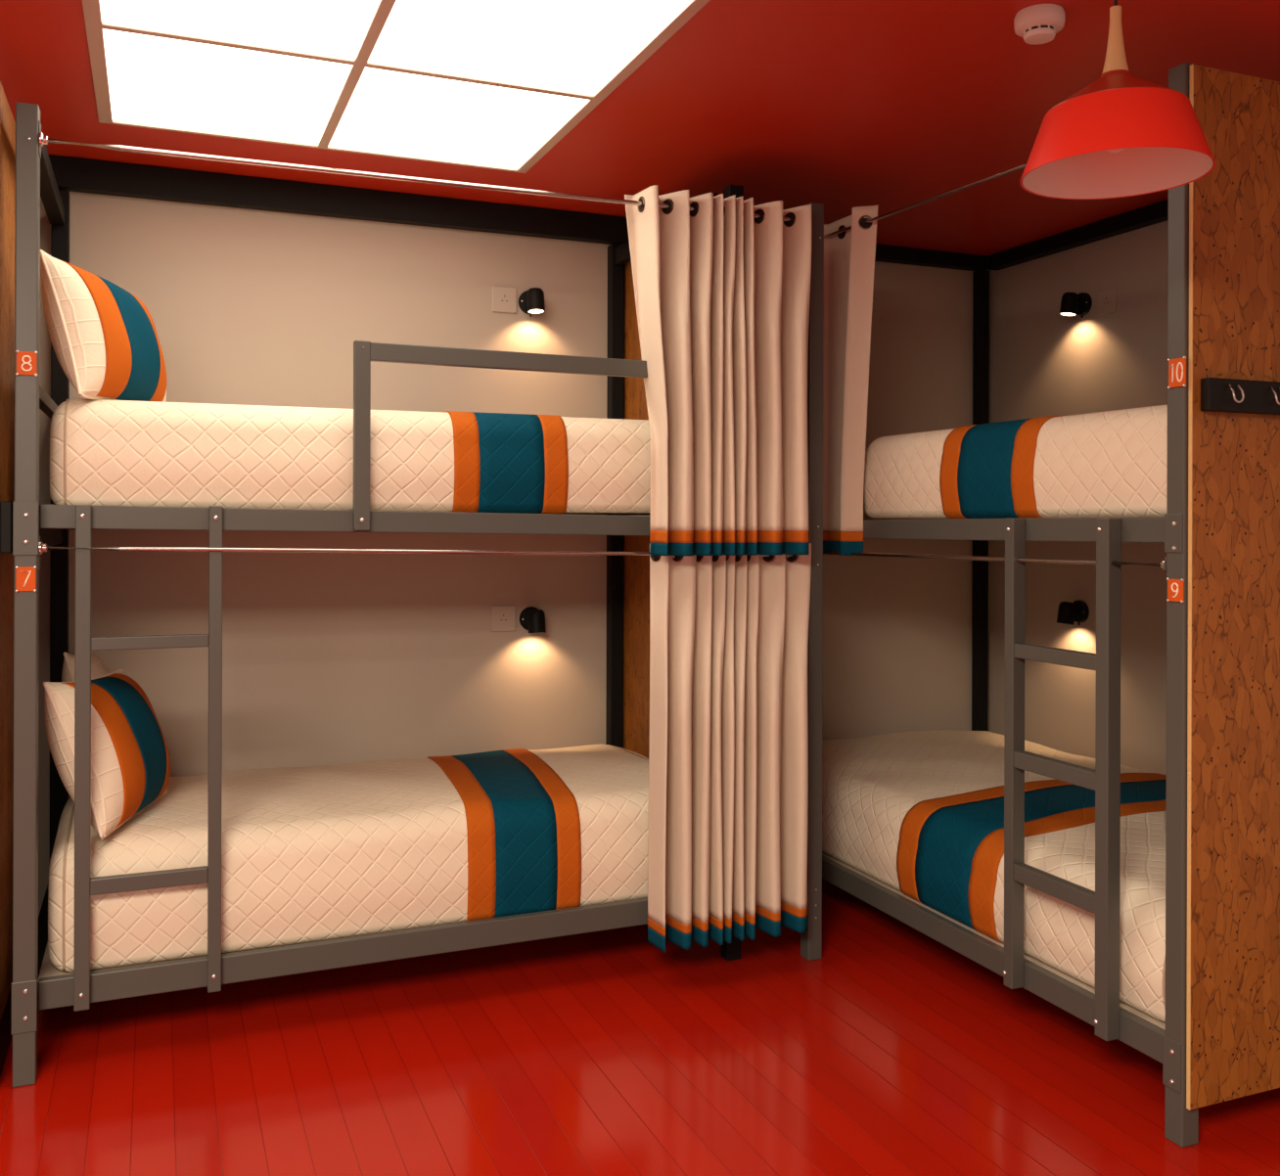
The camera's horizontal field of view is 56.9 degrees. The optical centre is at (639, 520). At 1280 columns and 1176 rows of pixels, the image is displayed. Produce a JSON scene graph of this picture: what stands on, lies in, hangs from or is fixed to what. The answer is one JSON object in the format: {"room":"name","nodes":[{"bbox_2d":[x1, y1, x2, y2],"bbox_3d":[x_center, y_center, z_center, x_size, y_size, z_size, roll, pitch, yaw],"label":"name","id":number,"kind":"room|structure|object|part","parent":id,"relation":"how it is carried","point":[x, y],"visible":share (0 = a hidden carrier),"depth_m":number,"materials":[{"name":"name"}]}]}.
{"room":"dormitory","nodes":[
{"label":"dormitory","id":0,"kind":"room"},
{"bbox_2d":[38,191,989,914],"bbox_3d":[-0.666,0.099,4.014,5.600,2.335,0.120,0,0,-22],"label":"wall","id":1,"kind":"structure","parent":0,"point":[329,659],"depth_m":3.90,"materials":[{"name":"beige paint"}]},
{"bbox_2d":[48,154,629,244],"bbox_3d":[-0.852,-1.023,3.844,1.980,0.091,0.049,0,0,-22],"label":"trim","id":2,"kind":"structure","parent":1,"relation":"attached to","point":[71,174],"depth_m":3.76,"materials":[{"name":"black wood"}]},
{"bbox_2d":[491,605,515,632],"bbox_3d":[-0.466,0.336,4.026,0.086,0.086,0.010,0,0,-22],"label":"power socket","id":3,"kind":"object","parent":1,"relation":"attached to","point":[503,617],"visible":1,"depth_m":4.02,"materials":[{"name":"beige plastic"}]},
{"bbox_2d":[492,286,516,313],"bbox_3d":[-0.463,-0.752,4.026,0.086,0.086,0.010,0,0,-22],"label":"power socket","id":4,"kind":"object","parent":1,"relation":"attached to","point":[504,299],"visible":1,"depth_m":4.02,"materials":[{"name":"beige plastic"}]},
{"bbox_2d":[518,287,545,317],"bbox_3d":[-0.360,-0.744,4.019,0.082,0.092,0.102,0,0,-22],"label":"reading lamp","id":5,"kind":"object","parent":1,"relation":"attached to","point":[530,301],"visible":1,"depth_m":3.99,"materials":[{"name":"black metal"}]},
{"bbox_3d":[-0.376,-0.749,4.057,0.082,0.082,0.018,0,0,-22],"label":"wall plate","id":6,"kind":"part","parent":5,"relation":"part of","materials":[{"name":"black metal"}]},
{"bbox_2d":[519,606,546,634],"bbox_3d":[-0.357,0.345,4.021,0.082,0.092,0.102,0,0,-22],"label":"reading lamp","id":7,"kind":"object","parent":1,"relation":"attached to","point":[532,619],"visible":1,"depth_m":3.99,"materials":[{"name":"black metal"}]},
{"bbox_3d":[-0.373,0.340,4.060,0.082,0.082,0.018,0,0,-22],"label":"wall plate","id":8,"kind":"part","parent":7,"relation":"part of","materials":[{"name":"black metal"}]},
{"bbox_2d":[874,243,987,271],"bbox_3d":[0.726,-1.036,4.492,1.430,0.055,0.049,0,0,-22],"label":"trim","id":9,"kind":"structure","parent":1,"relation":"attached to","point":[884,253],"depth_m":4.64,"materials":[{"name":"black"}]},
{"bbox_2d":[0,878,1279,1175],"bbox_3d":[0.445,1.320,1.299,5.600,0.100,6.150,0,0,-22],"label":"floor","id":10,"kind":"structure","parent":0,"point":[893,1051],"depth_m":2.70,"materials":[{"name":"red wood"}]},
{"bbox_2d":[0,80,823,1087],"bbox_3d":[-0.633,0.146,3.444,2.128,2.240,0.953,0,0,-22],"label":"bunk bed","id":11,"kind":"object","parent":10,"relation":"on","point":[30,983],"visible":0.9,"depth_m":2.85,"materials":[{"name":"grey painted metal"}]},
{"bbox_3d":[-1.609,0.078,3.047,0.020,2.110,0.946,0,0,-22],"label":"head panel","id":12,"kind":"part","parent":11,"relation":"part of","materials":[{"name":"brown wood"}]},
{"bbox_3d":[-1.581,0.016,3.039,0.023,0.115,0.890,0,0,-22],"label":"rail","id":13,"kind":"part","parent":11,"relation":"part of","materials":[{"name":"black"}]},
{"bbox_3d":[-1.369,0.132,2.632,0.039,0.054,0.004,0,0,-22],"label":"number plate","id":14,"kind":"part","parent":11,"relation":"part of","materials":[{"name":"orange metal"}]},
{"bbox_3d":[-1.380,0.166,2.654,0.046,2.195,0.046,0,0,-22],"label":"post","id":15,"kind":"part","parent":11,"relation":"part of","materials":[{"name":"grey metal"}]},
{"bbox_3d":[-1.368,-0.349,2.632,0.040,0.053,0.004,0,0,-22],"label":"number plate","id":16,"kind":"part","parent":11,"relation":"part of","materials":[{"name":"orange ceramic"}]},
{"bbox_3d":[-1.359,0.075,2.669,0.002,0.078,0.042,0,0,-22],"label":"rod plate","id":17,"kind":"part","parent":11,"relation":"part of","materials":[{"name":"grey metal"}]},
{"bbox_3d":[-1.353,-0.859,2.662,0.002,0.075,0.038,0,0,-22],"label":"rod plate","id":18,"kind":"part","parent":11,"relation":"part of","materials":[{"name":"grey metal"}]},
{"bbox_3d":[-1.555,1.103,3.070,0.036,0.090,0.854,0,0,-22],"label":"rail","id":19,"kind":"part","parent":11,"relation":"part of","materials":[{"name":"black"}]},
{"bbox_3d":[-1.551,0.023,3.070,0.036,0.090,0.854,0,0,-22],"label":"rail","id":20,"kind":"part","parent":11,"relation":"part of","materials":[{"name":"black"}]},
{"bbox_3d":[-1.716,0.145,3.489,0.046,2.235,0.046,0,0,-22],"label":"post","id":21,"kind":"part","parent":11,"relation":"part of","materials":[{"name":"black metal"}]},
{"bbox_3d":[-0.560,1.086,3.040,1.769,0.073,0.025,0,0,-22],"label":"rail","id":22,"kind":"part","parent":11,"relation":"part of","materials":[{"name":"grey metal"}]},
{"bbox_3d":[-0.557,0.006,3.040,1.769,0.078,0.025,0,0,-22],"label":"rail","id":23,"kind":"part","parent":11,"relation":"part of","materials":[{"name":"grey metal"}]},
{"bbox_2d":[47,744,648,972],"bbox_3d":[-0.738,0.902,3.420,1.700,0.328,0.832,0,0,-22],"label":"mattress","id":24,"kind":"object","parent":11,"relation":"on","point":[309,853],"visible":0.8,"depth_m":3.07,"materials":[{"name":"beige fabric"}]},
{"bbox_2d":[61,650,109,682],"bbox_3d":[-1.552,0.556,3.365,0.163,0.395,0.328,0,0,-14],"label":"pillow","id":25,"kind":"object","parent":24,"relation":"on","point":[98,668],"visible":0.18,"depth_m":3.23,"materials":[{"name":"beige fabric"}]},
{"bbox_2d":[43,669,170,839],"bbox_3d":[-1.339,0.562,2.984,0.232,0.369,0.467,0,0,-4],"label":"pillow","id":26,"kind":"object","parent":24,"relation":"on","point":[130,762],"visible":0.9,"depth_m":2.83,"materials":[{"name":"beige fabric"}]},
{"bbox_2d":[49,398,650,514],"bbox_3d":[-0.734,-0.161,3.420,1.700,0.286,0.832,0,0,-22],"label":"mattress","id":27,"kind":"object","parent":11,"relation":"on","point":[104,452],"visible":0.86,"depth_m":2.97,"materials":[{"name":"beige fabric"}]},
{"bbox_2d":[40,249,166,402],"bbox_3d":[-1.340,-0.458,2.972,0.203,0.344,0.469,0,0,1],"label":"pillow","id":28,"kind":"object","parent":27,"relation":"on","point":[104,338],"visible":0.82,"depth_m":2.81,"materials":[{"name":"beige fabric"}]},
{"bbox_3d":[-0.697,-0.211,2.955,0.040,0.474,0.024,0,0,-22],"label":"guard rail","id":29,"kind":"part","parent":11,"relation":"part of","materials":[{"name":"grey metal"}]},
{"bbox_3d":[-0.442,0.083,3.047,1.984,0.044,0.010,0,0,-22],"label":"curtain rod","id":30,"kind":"part","parent":11,"relation":"part of","materials":[{"name":"silver metal"}]},
{"bbox_3d":[-0.431,-0.858,3.029,1.984,0.024,0.012,0,0,-22],"label":"curtain rod","id":31,"kind":"part","parent":11,"relation":"part of","materials":[{"name":"silver metal"}]},
{"bbox_3d":[-0.089,0.150,4.157,0.046,2.235,0.046,0,0,-22],"label":"post","id":32,"kind":"part","parent":11,"relation":"part of","materials":[{"name":"black metal"}]},
{"bbox_3d":[0.095,0.109,3.819,0.018,2.120,0.811,0,0,-22],"label":"foot panel","id":33,"kind":"part","parent":11,"relation":"part of","materials":[{"name":"brown wood"}]},
{"bbox_2d":[624,185,811,556],"bbox_3d":[0.231,-0.399,3.270,0.530,0.990,0.163,0,0,-22],"label":"curtain","id":34,"kind":"object","parent":11,"relation":"hanging from","point":[722,292],"visible":0.98,"depth_m":3.23,"materials":[{"name":"beige fabric"}]},
{"bbox_3d":[0.251,0.045,3.241,0.458,0.033,0.094,0,0,-22],"label":"orange trim","id":35,"kind":"part","parent":34,"relation":"part of","materials":[{"name":"orange fabric"}]},
{"bbox_2d":[647,543,811,953],"bbox_3d":[0.268,0.609,3.287,0.505,1.085,0.139,0,0,-22],"label":"curtain","id":36,"kind":"object","parent":11,"relation":"hanging from","point":[728,742],"visible":0.94,"depth_m":3.25,"materials":[{"name":"beige fabric"}]},
{"bbox_3d":[0.246,1.097,3.277,0.459,0.024,0.133,0,0,-22],"label":"orange trim","id":37,"kind":"part","parent":36,"relation":"part of","materials":[{"name":"orange fabric"}]},
{"bbox_3d":[0.267,0.152,3.422,0.046,2.235,0.046,0,0,-22],"label":"post","id":38,"kind":"part","parent":11,"relation":"part of","materials":[{"name":"black metal"}]},
{"bbox_3d":[0.500,0.177,3.426,0.046,2.185,0.046,0,0,-22],"label":"post","id":39,"kind":"part","parent":11,"relation":"part of","materials":[{"name":"grey metal"}]},
{"bbox_2d":[822,61,1279,1147],"bbox_3d":[1.259,0.135,3.585,1.220,2.275,2.118,0,0,-22],"label":"bunk bed","id":40,"kind":"object","parent":10,"relation":"on","point":[1218,1040],"visible":0.82,"depth_m":2.44,"materials":[{"name":"grey painted steel"},{"name":"oriented strand board"}]},
{"bbox_2d":[822,204,878,555],"bbox_3d":[0.603,-0.409,3.621,0.058,1.032,0.367,0,0,-22],"label":"curtain","id":41,"kind":"object","parent":40,"relation":"hanging from","point":[849,255],"visible":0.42,"depth_m":3.54,"materials":[{"name":"beige fabric"}]},
{"bbox_3d":[0.588,0.049,3.654,0.057,0.031,0.285,0,0,-22],"label":"orange trim","id":42,"kind":"part","parent":41,"relation":"part of","materials":[{"name":"orange fabric"}]},
{"bbox_3d":[0.713,-0.874,3.366,0.011,0.077,2.015,0,0,-22],"label":"curtain rod","id":43,"kind":"part","parent":40,"relation":"part of","materials":[{"name":"silver metal"}]},
{"bbox_3d":[1.370,0.135,4.751,0.046,2.275,0.046,0,0,-22],"label":"post","id":44,"kind":"part","parent":40,"relation":"part of","materials":[{"name":"black metal"}]},
{"bbox_3d":[0.710,0.100,3.366,0.011,0.028,2.015,0,0,-22],"label":"curtain rod","id":45,"kind":"part","parent":40,"relation":"part of","materials":[{"name":"silver metal"}]},
{"bbox_3d":[0.740,1.108,3.380,0.025,0.067,2.015,0,0,-22],"label":"rail","id":46,"kind":"part","parent":40,"relation":"part of","materials":[{"name":"grey metal"}]},
{"bbox_2d":[822,730,1166,1022],"bbox_3d":[1.266,0.939,3.582,1.117,0.292,1.980,0,0,-22],"label":"mattress","id":47,"kind":"object","parent":40,"relation":"on","point":[919,813],"visible":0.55,"depth_m":3.26,"materials":[{"name":"beige fabric"}]},
{"bbox_3d":[0.897,0.024,3.007,0.025,0.065,1.210,0,0,-22],"label":"rail","id":48,"kind":"part","parent":40,"relation":"part of","materials":[{"name":"grey metal"}]},
{"bbox_2d":[863,404,1167,518],"bbox_3d":[1.407,-0.135,3.247,1.117,0.268,1.256,0,0,-22],"label":"mattress","id":49,"kind":"object","parent":40,"relation":"on","point":[1107,464],"visible":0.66,"depth_m":2.90,"materials":[{"name":"beige fabric"}]},
{"bbox_3d":[1.091,0.143,2.404,0.004,0.046,0.038,0,0,-22],"label":"number plate","id":50,"kind":"part","parent":40,"relation":"part of","materials":[{"name":"orange metal"}]},
{"bbox_3d":[1.094,-0.300,2.402,0.004,0.059,0.042,0,0,-22],"label":"number plate","id":51,"kind":"part","parent":40,"relation":"part of","materials":[{"name":"orange metal"}]},
{"bbox_3d":[1.113,0.172,2.417,0.046,2.200,0.046,0,0,-22],"label":"post","id":52,"kind":"part","parent":40,"relation":"part of","materials":[{"name":"grey metal"}]},
{"bbox_3d":[1.668,0.137,2.613,1.202,2.111,0.009,0,0,-22],"label":"panel","id":53,"kind":"part","parent":40,"relation":"part of","materials":[{"name":"brown wood"}]},
{"bbox_2d":[1200,377,1279,414],"bbox_3d":[1.428,-0.252,2.487,0.620,0.066,0.040,0,0,-22],"label":"hook rail","id":54,"kind":"object","parent":40,"relation":"attached to","point":[1229,395],"visible":1,"depth_m":2.40,"materials":[{"name":"black metal"}]},
{"bbox_2d":[0,0,1279,256],"bbox_3d":[0.453,-1.125,1.299,5.600,0.120,6.150,0,0,-22],"label":"ceiling","id":55,"kind":"structure","parent":0,"point":[842,106],"depth_m":3.07,"materials":[{"name":"red paint"}]},
{"bbox_2d":[81,0,710,173],"bbox_3d":[-0.638,-1.062,2.743,1.181,0.012,1.351,0,0,-22],"label":"recessed light","id":56,"kind":"object","parent":55,"relation":"in","point":[490,84],"visible":1,"depth_m":2.77,"materials":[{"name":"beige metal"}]},
{"bbox_3d":[-1.169,-1.064,2.526,0.034,0.012,1.351,0,0,-22],"label":"light frame","id":57,"kind":"part","parent":56,"relation":"part of","materials":[{"name":"beige metal"}]},
{"bbox_2d":[102,28,352,144],"bbox_3d":[-1.036,-1.067,2.944,0.530,0.005,0.651,0,0,-22],"label":"diffuser","id":58,"kind":"object","parent":56,"relation":"attached to","point":[151,80],"depth_m":2.91,"materials":[{"name":"white plastic"}]},
{"bbox_2d":[99,0,380,59],"bbox_3d":[-0.783,-1.066,2.329,0.530,0.005,0.635,0,0,-22],"label":"diffuser","id":59,"kind":"object","parent":56,"relation":"attached to","point":[316,29],"depth_m":2.52,"materials":[{"name":"white plastic"}]},
{"bbox_3d":[-0.891,-1.063,3.363,1.117,0.012,0.014,0,0,-22],"label":"light frame","id":60,"kind":"part","parent":56,"relation":"part of","materials":[{"name":"beige metal"}]},
{"bbox_2d":[328,66,588,169],"bbox_3d":[-0.506,-1.065,3.161,0.559,0.005,0.651,0,0,-22],"label":"diffuser","id":61,"kind":"object","parent":56,"relation":"attached to","point":[384,112],"depth_m":3.13,"materials":[{"name":"white plastic"}]},
{"bbox_2d":[367,0,691,94],"bbox_3d":[-0.254,-1.064,2.546,0.559,0.005,0.635,0,0,-22],"label":"diffuser","id":62,"kind":"object","parent":56,"relation":"attached to","point":[556,47],"depth_m":2.61,"materials":[{"name":"white plastic"}]},
{"bbox_3d":[-0.106,-1.061,2.962,0.030,0.012,1.351,0,0,-22],"label":"light frame","id":63,"kind":"part","parent":56,"relation":"part of","materials":[{"name":"beige metal"}]},
{"bbox_2d":[1013,3,1065,45],"bbox_3d":[0.839,-1.035,2.478,0.102,0.056,0.102,0,0,-22],"label":"smoke detector","id":64,"kind":"object","parent":55,"relation":"attached to","point":[1039,23],"visible":1,"depth_m":2.45,"materials":[{"name":"white plastic"}]},
{"bbox_2d":[1022,24,1055,35],"bbox_3d":[0.839,-1.024,2.478,0.067,0.010,0.068,0,0,-22],"label":"vent","id":65,"kind":"object","parent":64,"relation":"attached to","point":[1028,29],"depth_m":2.45,"materials":[{"name":"white plastic"}]},
{"bbox_2d":[1019,0,1215,199],"bbox_3d":[0.806,-0.824,2.000,0.307,0.479,0.307,0,0,-22],"label":"pendant lamp","id":66,"kind":"object","parent":55,"relation":"hanging from","point":[1123,134],"visible":1,"depth_m":1.96,"materials":[{"name":"red metal"}]},
{"bbox_3d":[0.806,-0.658,2.000,0.052,0.069,0.052,0,0,-22],"label":"bulb","id":67,"kind":"part","parent":66,"relation":"part of","materials":[{"name":"white glass"}]},
{"bbox_3d":[0.805,-0.638,2.000,0.307,0.107,0.307,0,0,-22],"label":"lamp shade","id":68,"kind":"part","parent":66,"relation":"part of","materials":[{"name":"red metal"}]},
{"bbox_2d":[988,220,1167,775],"bbox_3d":[2.017,0.107,3.510,0.120,2.335,2.850,0,0,-22],"label":"wall","id":69,"kind":"structure","parent":0,"point":[1043,362],"depth_m":4.32,"materials":[{"name":"beige paint"}]},
{"bbox_2d":[1056,599,1089,625],"bbox_3d":[1.569,0.340,4.307,0.101,0.092,0.082,0,0,-22],"label":"reading lamp","id":70,"kind":"object","parent":69,"relation":"attached to","point":[1069,613],"visible":1,"depth_m":4.29,"materials":[{"name":"black metal"}]},
{"bbox_3d":[1.607,0.335,4.323,0.018,0.082,0.082,0,0,-22],"label":"wall plate","id":71,"kind":"part","parent":70,"relation":"part of","materials":[{"name":"black metal"}]},
{"bbox_2d":[1059,292,1092,318],"bbox_3d":[1.576,-0.785,4.298,0.101,0.092,0.082,0,0,-22],"label":"reading lamp","id":72,"kind":"object","parent":69,"relation":"attached to","point":[1072,303],"visible":1,"depth_m":4.28,"materials":[{"name":"black metal"}]},
{"bbox_3d":[1.615,-0.790,4.314,0.018,0.082,0.082,0,0,-22],"label":"wall plate","id":73,"kind":"part","parent":72,"relation":"part of","materials":[{"name":"black metal"}]},
{"bbox_2d":[987,199,1167,270],"bbox_3d":[1.809,-1.032,3.797,0.051,0.055,2.060,0,0,-22],"label":"trim","id":74,"kind":"structure","parent":69,"relation":"attached to","point":[1157,212],"depth_m":4.26,"materials":[{"name":"black"}]},
{"bbox_2d":[1097,287,1116,316],"bbox_3d":[1.664,-0.778,4.205,0.010,0.086,0.086,0,0,-22],"label":"power socket","id":75,"kind":"object","parent":69,"relation":"attached to","point":[1107,298],"visible":1,"depth_m":4.20,"materials":[{"name":"beige plastic"}]}
]}

